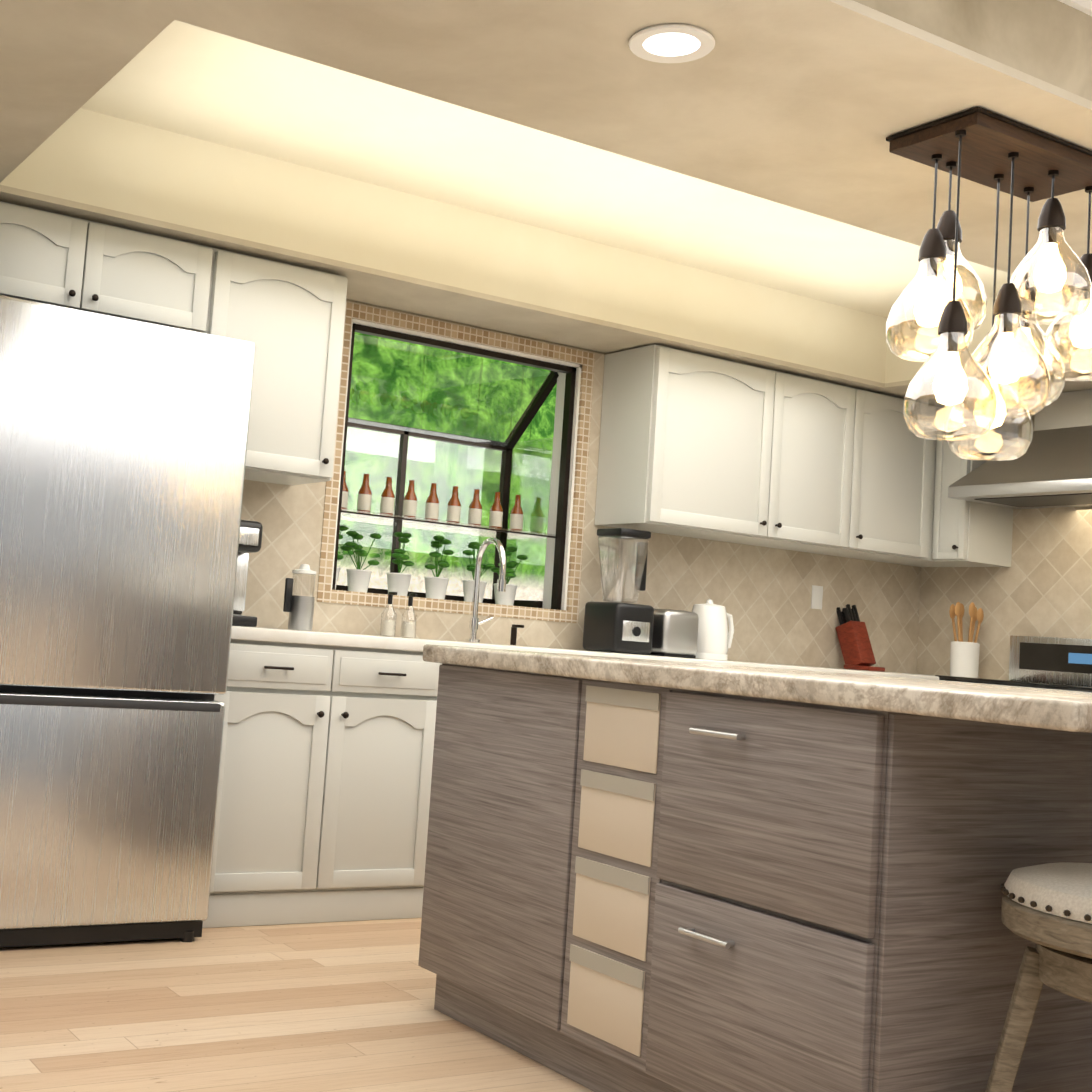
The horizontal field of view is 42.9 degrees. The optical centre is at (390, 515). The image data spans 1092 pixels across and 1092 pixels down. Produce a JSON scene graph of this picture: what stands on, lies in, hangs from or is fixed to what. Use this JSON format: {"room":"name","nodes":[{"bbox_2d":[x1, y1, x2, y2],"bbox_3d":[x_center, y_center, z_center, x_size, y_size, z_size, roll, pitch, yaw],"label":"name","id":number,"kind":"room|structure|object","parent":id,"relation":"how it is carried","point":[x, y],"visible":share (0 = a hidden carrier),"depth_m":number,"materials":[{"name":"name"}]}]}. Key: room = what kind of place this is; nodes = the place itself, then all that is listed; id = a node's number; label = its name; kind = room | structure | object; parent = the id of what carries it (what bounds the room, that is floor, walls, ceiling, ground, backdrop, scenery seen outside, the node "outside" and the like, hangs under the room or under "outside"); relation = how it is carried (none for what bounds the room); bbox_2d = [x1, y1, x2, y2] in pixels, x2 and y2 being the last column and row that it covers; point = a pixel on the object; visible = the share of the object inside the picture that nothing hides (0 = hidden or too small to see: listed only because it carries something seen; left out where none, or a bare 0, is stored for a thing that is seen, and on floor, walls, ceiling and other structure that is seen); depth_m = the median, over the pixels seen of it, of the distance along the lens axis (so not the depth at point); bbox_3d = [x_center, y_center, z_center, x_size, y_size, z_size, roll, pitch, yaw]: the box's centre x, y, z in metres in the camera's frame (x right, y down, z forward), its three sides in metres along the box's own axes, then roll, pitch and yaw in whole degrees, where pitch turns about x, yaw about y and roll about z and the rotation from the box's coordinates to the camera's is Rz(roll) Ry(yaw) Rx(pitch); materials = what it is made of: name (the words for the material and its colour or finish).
{"room":"kitchen","nodes":[
{"label":"kitchen","id":0,"kind":"room"},
{"bbox_2d":[0,918,593,1091],"bbox_3d":[0.922,1.192,1.586,8.430,0.060,7.700,7,-5,-30],"label":"floor","id":1,"kind":"structure","parent":0,"point":[345,1006],"depth_m":3.29,"materials":[{"name":"brown wood"}]},
{"bbox_2d":[0,295,254,946],"bbox_3d":[-1.035,0.332,4.240,0.857,1.800,0.764,7,-5,-30],"label":"fridge","id":2,"kind":"object","parent":1,"relation":"on","point":[123,445],"visible":1,"depth_m":3.94,"materials":[{"name":"grey metal"}]},
{"bbox_2d":[202,633,441,927],"bbox_3d":[-0.340,0.880,4.716,0.897,0.890,0.614,7,-5,-30],"label":"base cabinet","id":3,"kind":"object","parent":1,"relation":"on","point":[323,800],"depth_m":4.44,"materials":[{"name":"paint"},{"name":"dark bronze"}]},
{"bbox_2d":[231,625,938,679],"bbox_3d":[1.026,0.623,5.523,4.009,0.125,0.619,7,-5,-30],"label":"countertop","id":4,"kind":"structure","parent":3,"relation":"on","point":[243,631],"depth_m":4.82,"materials":[{"name":"beige stone"}]},
{"bbox_2d":[232,520,262,626],"bbox_3d":[-0.573,0.194,4.703,0.164,0.355,0.280,7,-5,-30],"label":"coffee maker","id":5,"kind":"object","parent":4,"relation":"on","point":[250,538],"visible":0.35,"depth_m":4.63,"materials":[{"name":"black plastic"}]},
{"bbox_2d":[283,564,315,630],"bbox_3d":[-0.324,0.286,4.869,0.114,0.235,0.088,7,-5,-30],"label":"canister","id":6,"kind":"object","parent":4,"relation":"on","point":[300,609],"visible":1,"depth_m":4.84,"materials":[{"name":"silver metal"}]},
{"bbox_2d":[380,592,402,636],"bbox_3d":[-0.004,0.371,5.190,0.063,0.167,0.057,2,-5,21],"label":"soap bottle","id":7,"kind":"object","parent":4,"relation":"on","point":[388,628],"depth_m":5.17,"materials":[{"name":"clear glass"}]},
{"bbox_2d":[401,594,417,637],"bbox_3d":[0.074,0.381,5.235,0.063,0.167,0.057,2,-5,21],"label":"soap bottle","id":8,"kind":"object","parent":4,"relation":"on","point":[408,628],"depth_m":5.21,"materials":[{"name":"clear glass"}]},
{"bbox_2d":[466,537,505,642],"bbox_3d":[0.401,0.290,5.328,0.116,0.410,0.215,7,-5,-30],"label":"faucet","id":9,"kind":"object","parent":4,"relation":"on","point":[474,623],"visible":1,"depth_m":5.36,"materials":[{"name":"silver metal"}]},
{"bbox_2d":[510,624,523,644],"bbox_3d":[0.502,0.473,5.456,0.024,0.082,0.072,7,-5,-30],"label":"soap dispenser","id":10,"kind":"object","parent":4,"relation":"on","point":[514,627],"depth_m":5.47,"materials":[{"name":"black metal"}]},
{"bbox_2d":[583,528,653,654],"bbox_3d":[0.949,0.309,5.608,0.225,0.500,0.228,7,-5,-30],"label":"blender","id":11,"kind":"object","parent":4,"relation":"on","point":[619,627],"visible":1,"depth_m":5.54,"materials":[{"name":"black plastic"}]},
{"bbox_2d":[648,609,698,657],"bbox_3d":[1.129,0.488,5.734,0.190,0.192,0.260,7,-5,-30],"label":"toaster","id":12,"kind":"object","parent":4,"relation":"on","point":[675,633],"visible":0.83,"depth_m":5.62,"materials":[{"name":"silver metal"}]},
{"bbox_2d":[692,599,733,660],"bbox_3d":[1.374,0.484,5.855,0.232,0.255,0.172,7,-5,-30],"label":"kettle","id":13,"kind":"object","parent":4,"relation":"on","point":[714,639],"visible":0.9,"depth_m":5.77,"materials":[{"name":"white plastic"}]},
{"bbox_2d":[836,604,884,671],"bbox_3d":[2.194,0.570,6.447,0.110,0.306,0.230,7,-5,-30],"label":"knife block","id":14,"kind":"object","parent":4,"relation":"on","point":[854,642],"visible":1,"depth_m":6.43,"materials":[{"name":"red wood"}]},
{"bbox_2d":[949,602,983,677],"bbox_3d":[2.688,0.581,6.434,0.168,0.351,0.128,7,-5,-30],"label":"utensil crock","id":15,"kind":"object","parent":4,"relation":"on","point":[964,659],"visible":0.96,"depth_m":6.39,"materials":[{"name":"white ceramic"}]},
{"bbox_2d":[418,656,1091,1091],"bbox_3d":[1.180,0.885,3.359,1.760,0.880,1.442,7,-5,-30],"label":"kitchen island","id":16,"kind":"object","parent":1,"relation":"on","point":[660,876],"depth_m":2.61,"materials":[{"name":"laminate"}]},
{"bbox_2d":[423,644,1091,735],"bbox_3d":[1.321,0.423,3.275,1.800,0.044,1.840,7,-5,-30],"label":"island countertop","id":17,"kind":"structure","parent":16,"relation":"on","point":[1047,710],"depth_m":2.52,"materials":[{"name":"beige stone"}]},
{"bbox_2d":[935,635,1091,692],"bbox_3d":[2.754,1.063,5.793,0.646,1.120,0.756,7,-5,-30],"label":"range","id":18,"kind":"object","parent":1,"relation":"on","point":[1057,663],"visible":0.19,"depth_m":6.07,"materials":[{"name":"silver metal"}]},
{"bbox_2d":[985,862,1091,1091],"bbox_3d":[1.237,0.723,2.227,0.533,1.029,0.502,7,-5,-30],"label":"stool","id":19,"kind":"object","parent":1,"relation":"on","point":[1046,908],"visible":1,"depth_m":2.24,"materials":[{"name":"brown wood"}]},
{"bbox_2d":[346,299,605,605],"bbox_3d":[0.150,0.121,5.495,5.980,2.600,0.150,7,-5,-30],"label":"wall","id":20,"kind":"structure","parent":0,"point":[490,346],"depth_m":5.59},
{"bbox_2d":[0,201,219,334],"bbox_3d":[-1.063,-0.794,4.526,0.877,0.300,0.353,7,-5,-30],"label":"upper cabinet","id":21,"kind":"object","parent":20,"relation":"attached to","point":[46,257],"depth_m":4.42,"materials":[{"name":"white paint"}]},
{"bbox_2d":[216,249,347,485],"bbox_3d":[-0.477,-0.507,4.852,0.513,0.730,0.342,7,-5,-30],"label":"upper cabinet","id":22,"kind":"object","parent":20,"relation":"attached to","point":[288,320],"depth_m":4.74,"materials":[{"name":"white paint"}]},
{"bbox_2d":[331,319,581,609],"bbox_3d":[0.164,-0.162,5.711,1.122,1.061,0.510,7,-5,-30],"label":"garden window","id":23,"kind":"structure","parent":20,"relation":"in","point":[565,376],"depth_m":5.82,"materials":[{"name":"black metal"}]},
{"bbox_2d":[241,301,920,673],"bbox_3d":[0.924,-0.043,5.859,4.020,1.280,0.014,7,-5,-30],"label":"backsplash","id":24,"kind":"structure","parent":20,"relation":"attached to","point":[766,591],"depth_m":5.81,"materials":[{"name":"tile"}]},
{"bbox_2d":[811,585,822,609],"bbox_3d":[2.003,0.384,6.464,0.070,0.110,0.006,7,-5,-30],"label":"electrical outlet plate","id":25,"kind":"object","parent":24,"relation":"attached to","point":[817,597],"visible":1,"depth_m":6.45,"materials":[{"name":"white plastic"}]},
{"bbox_2d":[595,344,790,543],"bbox_3d":[1.283,-0.292,5.873,0.717,0.730,0.342,7,-5,-30],"label":"upper cabinet","id":26,"kind":"object","parent":20,"relation":"attached to","point":[694,445],"depth_m":5.72,"materials":[{"name":"white paint"}]},
{"bbox_2d":[746,374,870,555],"bbox_3d":[1.757,-0.234,6.148,0.615,0.730,0.342,7,-5,-30],"label":"upper cabinet","id":27,"kind":"object","parent":20,"relation":"attached to","point":[825,494],"depth_m":6.06,"materials":[{"name":"white paint"}]},
{"bbox_2d":[839,392,926,563],"bbox_3d":[2.174,-0.183,6.390,0.585,0.730,0.342,7,-5,-30],"label":"upper cabinet","id":28,"kind":"object","parent":20,"relation":"attached to","point":[893,514],"depth_m":6.27,"materials":[{"name":"white paint"}]},
{"bbox_2d":[0,0,1091,410],"bbox_3d":[1.004,-0.989,4.329,5.610,0.340,2.800,7,-5,-30],"label":"ceiling","id":29,"kind":"structure","parent":0,"point":[750,190],"depth_m":4.24,"materials":[{"name":"beige paint"}]},
{"bbox_2d":[628,24,714,62],"bbox_3d":[0.577,-0.969,2.826,0.175,0.009,0.175,3,-5,15],"label":"recessed light","id":30,"kind":"object","parent":29,"relation":"in","point":[671,43],"visible":1,"depth_m":2.79,"materials":[{"name":"white plastic"}]},
{"bbox_2d":[886,107,1091,460],"bbox_3d":[1.444,-0.508,3.243,0.717,0.729,0.327,7,-5,-30],"label":"pendant chandelier","id":31,"kind":"object","parent":29,"relation":"hanging from","point":[993,150],"visible":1,"depth_m":3.20,"materials":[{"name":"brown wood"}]},
{"bbox_2d":[853,0,1091,100],"bbox_3d":[1.690,-1.032,3.196,5.570,0.300,0.150,7,-5,-30],"label":"header beam","id":32,"kind":"structure","parent":0,"point":[1049,41],"depth_m":2.89,"materials":[{"name":"beige paint"}]},
{"bbox_2d":[1013,409,1034,441],"bbox_3d":[3.364,0.380,5.742,0.150,2.600,2.950,7,-5,-30],"label":"wall","id":33,"kind":"structure","parent":0,"point":[1033,419],"depth_m":6.45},
{"bbox_2d":[939,405,1017,566],"bbox_3d":[2.733,-0.137,6.439,0.342,0.730,0.184,7,-5,-30],"label":"upper cabinet","id":34,"kind":"object","parent":33,"relation":"attached to","point":[971,534],"depth_m":6.34,"materials":[{"name":"white paint"}]},
{"bbox_2d":[917,506,1091,679],"bbox_3d":[3.332,0.240,5.665,0.011,1.040,2.700,7,-5,-30],"label":"backsplash","id":35,"kind":"structure","parent":33,"relation":"attached to","point":[1041,585],"depth_m":6.37,"materials":[{"name":"tile"}]},
{"bbox_2d":[948,389,1091,508],"bbox_3d":[2.946,-0.299,5.953,0.497,0.471,0.850,7,-5,-30],"label":"range hood","id":36,"kind":"object","parent":33,"relation":"attached to","point":[1051,467],"visible":0.98,"depth_m":5.93,"materials":[{"name":"silver metal"}]},
{"bbox_3d":[1.810,-1.419,0.556,8.380,0.050,4.850,7,-5,-30],"label":"ceiling","id":37,"kind":"structure","parent":0,"visible":0},
{"bbox_2d":[1058,0,1091,15],"bbox_3d":[0.416,-1.295,2.321,7.770,0.110,0.089,7,-5,-30],"label":"crown molding","id":38,"kind":"structure","parent":37,"relation":"attached to","point":[1084,6],"depth_m":2.96,"materials":[{"name":"white"}]},
{"label":"outside","id":39,"kind":"structure","parent":0,"visible":0},
{"bbox_2d":[337,332,556,600],"bbox_3d":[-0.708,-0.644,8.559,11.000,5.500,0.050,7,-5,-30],"label":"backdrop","id":40,"kind":"structure","parent":39,"point":[541,425],"depth_m":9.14,"materials":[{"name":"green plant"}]}
]}

